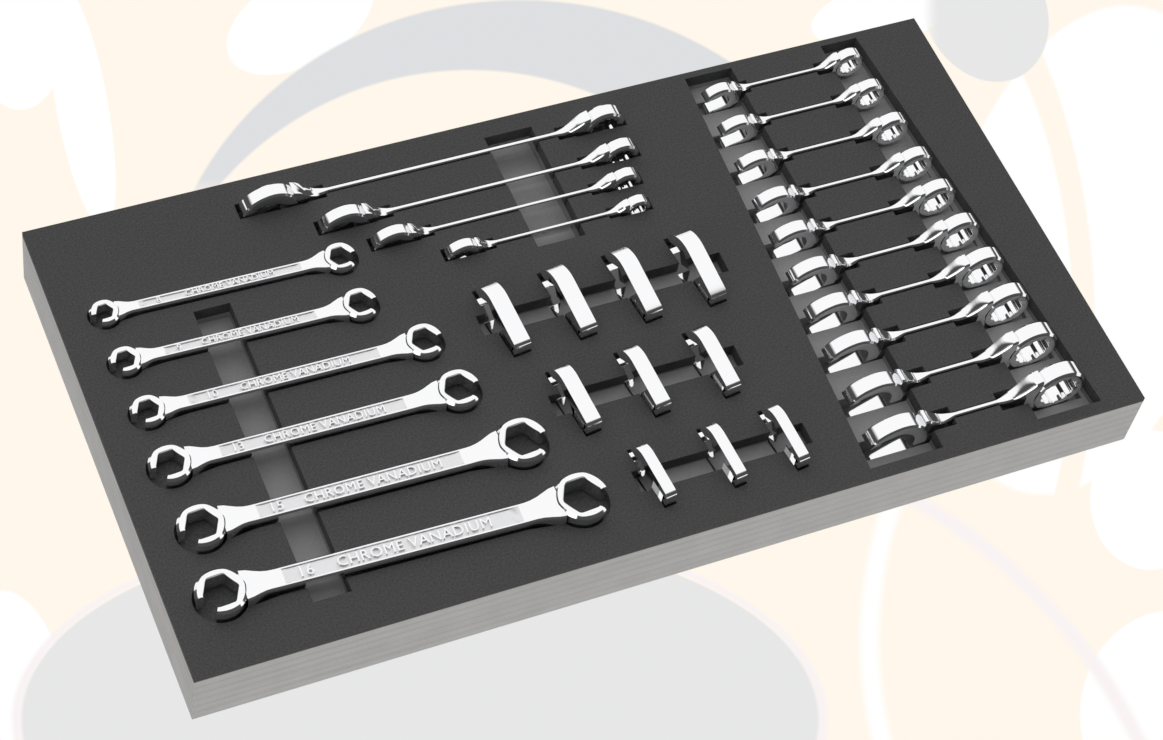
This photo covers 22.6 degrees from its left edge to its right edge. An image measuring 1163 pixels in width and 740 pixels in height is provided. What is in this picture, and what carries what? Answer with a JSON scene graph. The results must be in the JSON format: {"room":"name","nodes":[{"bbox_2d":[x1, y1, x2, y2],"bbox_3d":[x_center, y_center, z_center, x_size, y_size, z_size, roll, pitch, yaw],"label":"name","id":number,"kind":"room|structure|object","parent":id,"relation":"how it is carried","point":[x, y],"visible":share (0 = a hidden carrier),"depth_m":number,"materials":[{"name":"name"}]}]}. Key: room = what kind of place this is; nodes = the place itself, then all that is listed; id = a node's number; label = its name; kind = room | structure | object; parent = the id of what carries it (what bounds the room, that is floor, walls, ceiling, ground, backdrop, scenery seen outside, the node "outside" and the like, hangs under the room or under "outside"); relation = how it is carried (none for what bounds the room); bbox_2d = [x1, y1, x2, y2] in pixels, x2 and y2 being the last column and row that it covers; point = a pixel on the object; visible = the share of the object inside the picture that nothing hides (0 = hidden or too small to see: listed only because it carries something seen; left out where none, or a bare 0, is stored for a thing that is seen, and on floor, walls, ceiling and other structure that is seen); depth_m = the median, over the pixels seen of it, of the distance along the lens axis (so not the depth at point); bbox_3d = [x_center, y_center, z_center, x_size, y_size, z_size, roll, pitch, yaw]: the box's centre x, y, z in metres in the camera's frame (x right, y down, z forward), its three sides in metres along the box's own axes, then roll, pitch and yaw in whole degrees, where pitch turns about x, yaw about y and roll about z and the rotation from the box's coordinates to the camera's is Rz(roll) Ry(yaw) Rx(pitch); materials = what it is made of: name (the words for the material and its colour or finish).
{"room":"plain studio backdrop","nodes":[
{"label":"plain studio backdrop","id":0,"kind":"room"},
{"bbox_2d":[0,0,1162,739],"bbox_3d":[-0.189,0.170,1.414,8.000,0.001,8.000,-15,59,-19],"label":"background","id":1,"kind":"structure","parent":0,"point":[1025,604],"depth_m":1.55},
{"bbox_2d":[22,18,1144,718],"bbox_3d":[0.002,-0.017,1.551,0.530,0.040,0.279,-15,59,-19],"label":"tray","id":2,"kind":"object","parent":1,"relation":"on","point":[300,637],"visible":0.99,"depth_m":1.52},
{"bbox_2d":[89,242,355,329],"bbox_3d":[-0.185,-0.043,1.514,0.145,0.009,0.018,-14,59,-18],"label":"wrench","id":3,"kind":"object","parent":2,"relation":"on","point":[321,262],"visible":1,"depth_m":1.51,"materials":[{"name":"silver metal"}]},
{"bbox_2d":[108,288,377,378],"bbox_3d":[-0.173,-0.018,1.499,0.144,0.009,0.020,-14,59,-18],"label":"wrench","id":4,"kind":"object","parent":2,"relation":"on","point":[338,310],"visible":1,"depth_m":1.50,"materials":[{"name":"silver metal"}]},
{"bbox_2d":[129,323,442,430],"bbox_3d":[-0.149,0.004,1.487,0.168,0.010,0.021,-15,59,-18],"label":"wrench","id":5,"kind":"object","parent":2,"relation":"on","point":[400,348],"visible":1,"depth_m":1.49,"materials":[{"name":"silver metal"}]},
{"bbox_2d":[147,369,479,488],"bbox_3d":[-0.133,0.030,1.471,0.176,0.010,0.024,-15,59,-18],"label":"wrench","id":6,"kind":"object","parent":2,"relation":"on","point":[195,460],"visible":1,"depth_m":1.47,"materials":[{"name":"silver metal"}]},
{"bbox_2d":[176,417,546,553],"bbox_3d":[-0.108,0.058,1.454,0.196,0.012,0.027,-14,59,-18],"label":"wrench","id":7,"kind":"object","parent":2,"relation":"on","point":[491,451],"visible":1,"depth_m":1.45,"materials":[{"name":"silver metal"}]},
{"bbox_2d":[193,472,607,622],"bbox_3d":[-0.087,0.087,1.437,0.216,0.012,0.028,-14,59,-18],"label":"wrench","id":8,"kind":"object","parent":2,"relation":"on","point":[548,508],"visible":1,"depth_m":1.43,"materials":[{"name":"silver metal"}]},
{"bbox_2d":[238,104,623,216],"bbox_3d":[-0.080,-0.110,1.583,0.222,0.031,0.009,-15,59,-19],"label":"wrench","id":9,"kind":"object","parent":2,"relation":"on","point":[292,194],"visible":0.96,"depth_m":1.58,"materials":[{"name":"silver metal"}]},
{"bbox_2d":[317,137,638,234],"bbox_3d":[-0.055,-0.097,1.577,0.185,0.027,0.008,-15,59,-19],"label":"wrench","id":10,"kind":"object","parent":2,"relation":"on","point":[355,215],"visible":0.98,"depth_m":1.57,"materials":[{"name":"silver metal"}]},
{"bbox_2d":[475,281,530,357],"bbox_3d":[-0.042,-0.025,1.526,0.010,0.029,0.044,-22,61,-22],"label":"wrench","id":11,"kind":"object","parent":2,"relation":"on","point":[501,317],"visible":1,"depth_m":1.52,"materials":[{"name":"silver metal"}]},
{"bbox_2d":[370,167,640,250],"bbox_3d":[-0.040,-0.084,1.570,0.156,0.023,0.008,-15,59,-19],"label":"wrench","id":12,"kind":"object","parent":2,"relation":"on","point":[396,234],"visible":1,"depth_m":1.57,"materials":[{"name":"silver metal"}]},
{"bbox_2d":[444,194,650,260],"bbox_3d":[-0.018,-0.075,1.566,0.119,0.019,0.007,-15,59,-19],"label":"wrench","id":13,"kind":"object","parent":2,"relation":"on","point":[464,247],"visible":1,"depth_m":1.56,"materials":[{"name":"silver metal"}]},
{"bbox_2d":[540,264,597,340],"bbox_3d":[-0.007,-0.034,1.538,0.010,0.030,0.045,-22,61,-22],"label":"wrench","id":14,"kind":"object","parent":2,"relation":"on","point":[567,299],"visible":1,"depth_m":1.53,"materials":[{"name":"silver metal"}]},
{"bbox_2d":[548,363,601,436],"bbox_3d":[-0.004,0.016,1.502,0.009,0.025,0.042,-22,61,-22],"label":"wrench","id":15,"kind":"object","parent":2,"relation":"on","point":[573,398],"visible":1,"depth_m":1.49,"materials":[{"name":"silver metal"}]},
{"bbox_2d":[604,246,662,323],"bbox_3d":[0.027,-0.043,1.550,0.010,0.031,0.046,-22,61,-22],"label":"wrench","id":16,"kind":"object","parent":2,"relation":"on","point":[631,282],"visible":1,"depth_m":1.54,"materials":[{"name":"silver metal"}]},
{"bbox_2d":[616,344,670,417],"bbox_3d":[0.032,0.007,1.515,0.009,0.026,0.042,-22,61,-22],"label":"wrench","id":17,"kind":"object","parent":2,"relation":"on","point":[641,378],"visible":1,"depth_m":1.51,"materials":[{"name":"silver metal"}]},
{"bbox_2d":[629,442,676,507],"bbox_3d":[0.036,0.054,1.482,0.006,0.022,0.037,-22,61,-22],"label":"wrench","id":18,"kind":"object","parent":2,"relation":"on","point":[651,474],"visible":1,"depth_m":1.48,"materials":[{"name":"silver metal"}]},
{"bbox_2d":[667,229,726,306],"bbox_3d":[0.061,-0.053,1.562,0.010,0.032,0.047,-22,61,-22],"label":"wrench","id":19,"kind":"object","parent":2,"relation":"on","point":[696,266],"visible":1,"depth_m":1.55,"materials":[{"name":"silver metal"}]},
{"bbox_2d":[685,325,740,398],"bbox_3d":[0.068,-0.003,1.528,0.009,0.028,0.043,-22,61,-22],"label":"wrench","id":20,"kind":"object","parent":2,"relation":"on","point":[711,359],"visible":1,"depth_m":1.52,"materials":[{"name":"silver metal"}]},
{"bbox_2d":[698,422,747,488],"bbox_3d":[0.072,0.044,1.494,0.006,0.023,0.038,-21,61,-22],"label":"wrench","id":21,"kind":"object","parent":2,"relation":"on","point":[721,454],"visible":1,"depth_m":1.49,"materials":[{"name":"silver metal"}]},
{"bbox_2d":[701,48,862,113],"bbox_3d":[0.114,-0.164,1.651,0.100,0.023,0.008,-15,59,-19],"label":"wrench","id":22,"kind":"object","parent":2,"relation":"on","point":[728,95],"visible":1,"depth_m":1.65,"materials":[{"name":"silver metal"}]},
{"bbox_2d":[759,404,809,470],"bbox_3d":[0.104,0.035,1.506,0.006,0.024,0.039,-21,61,-22],"label":"wrench","id":23,"kind":"object","parent":2,"relation":"on","point":[783,436],"visible":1,"depth_m":1.50,"materials":[{"name":"silver metal"}]},
{"bbox_2d":[717,78,884,147],"bbox_3d":[0.123,-0.144,1.639,0.103,0.025,0.008,-15,59,-19],"label":"wrench","id":24,"kind":"object","parent":2,"relation":"on","point":[748,127],"visible":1,"depth_m":1.63,"materials":[{"name":"silver metal"}]},
{"bbox_2d":[734,112,907,184],"bbox_3d":[0.134,-0.123,1.626,0.106,0.027,0.008,-15,59,-19],"label":"wrench","id":25,"kind":"object","parent":2,"relation":"on","point":[768,163],"visible":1,"depth_m":1.62,"materials":[{"name":"silver metal"}]},
{"bbox_2d":[751,146,932,222],"bbox_3d":[0.144,-0.102,1.613,0.109,0.029,0.008,-15,59,-19],"label":"wrench","id":26,"kind":"object","parent":2,"relation":"on","point":[788,200],"visible":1,"depth_m":1.61,"materials":[{"name":"silver metal"}]},
{"bbox_2d":[768,178,955,258],"bbox_3d":[0.154,-0.083,1.601,0.113,0.031,0.009,-15,59,-19],"label":"wrench","id":27,"kind":"object","parent":2,"relation":"on","point":[809,234],"visible":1,"depth_m":1.60,"materials":[{"name":"silver metal"}]},
{"bbox_2d":[785,212,979,295],"bbox_3d":[0.164,-0.062,1.589,0.116,0.033,0.009,-15,59,-19],"label":"wrench","id":28,"kind":"object","parent":2,"relation":"on","point":[824,271],"visible":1,"depth_m":1.58,"materials":[{"name":"silver metal"}]},
{"bbox_2d":[803,247,1003,333],"bbox_3d":[0.174,-0.042,1.577,0.119,0.035,0.009,-15,59,-19],"label":"wrench","id":29,"kind":"object","parent":2,"relation":"on","point":[843,307],"visible":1,"depth_m":1.57,"materials":[{"name":"silver metal"}]},
{"bbox_2d":[821,282,1028,373],"bbox_3d":[0.184,-0.021,1.564,0.122,0.037,0.010,-15,59,-19],"label":"wrench","id":30,"kind":"object","parent":2,"relation":"on","point":[860,347],"visible":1,"depth_m":1.56,"materials":[{"name":"silver metal"}]},
{"bbox_2d":[841,322,1056,417],"bbox_3d":[0.195,0.001,1.550,0.126,0.039,0.010,-15,59,-19],"label":"wrench","id":31,"kind":"object","parent":2,"relation":"on","point":[880,389],"visible":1,"depth_m":1.55,"materials":[{"name":"silver metal"}]},
{"bbox_2d":[862,361,1083,460],"bbox_3d":[0.206,0.023,1.537,0.129,0.041,0.010,-15,59,-19],"label":"wrench","id":32,"kind":"object","parent":2,"relation":"on","point":[905,430],"visible":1,"depth_m":1.53,"materials":[{"name":"silver metal"}]}
]}

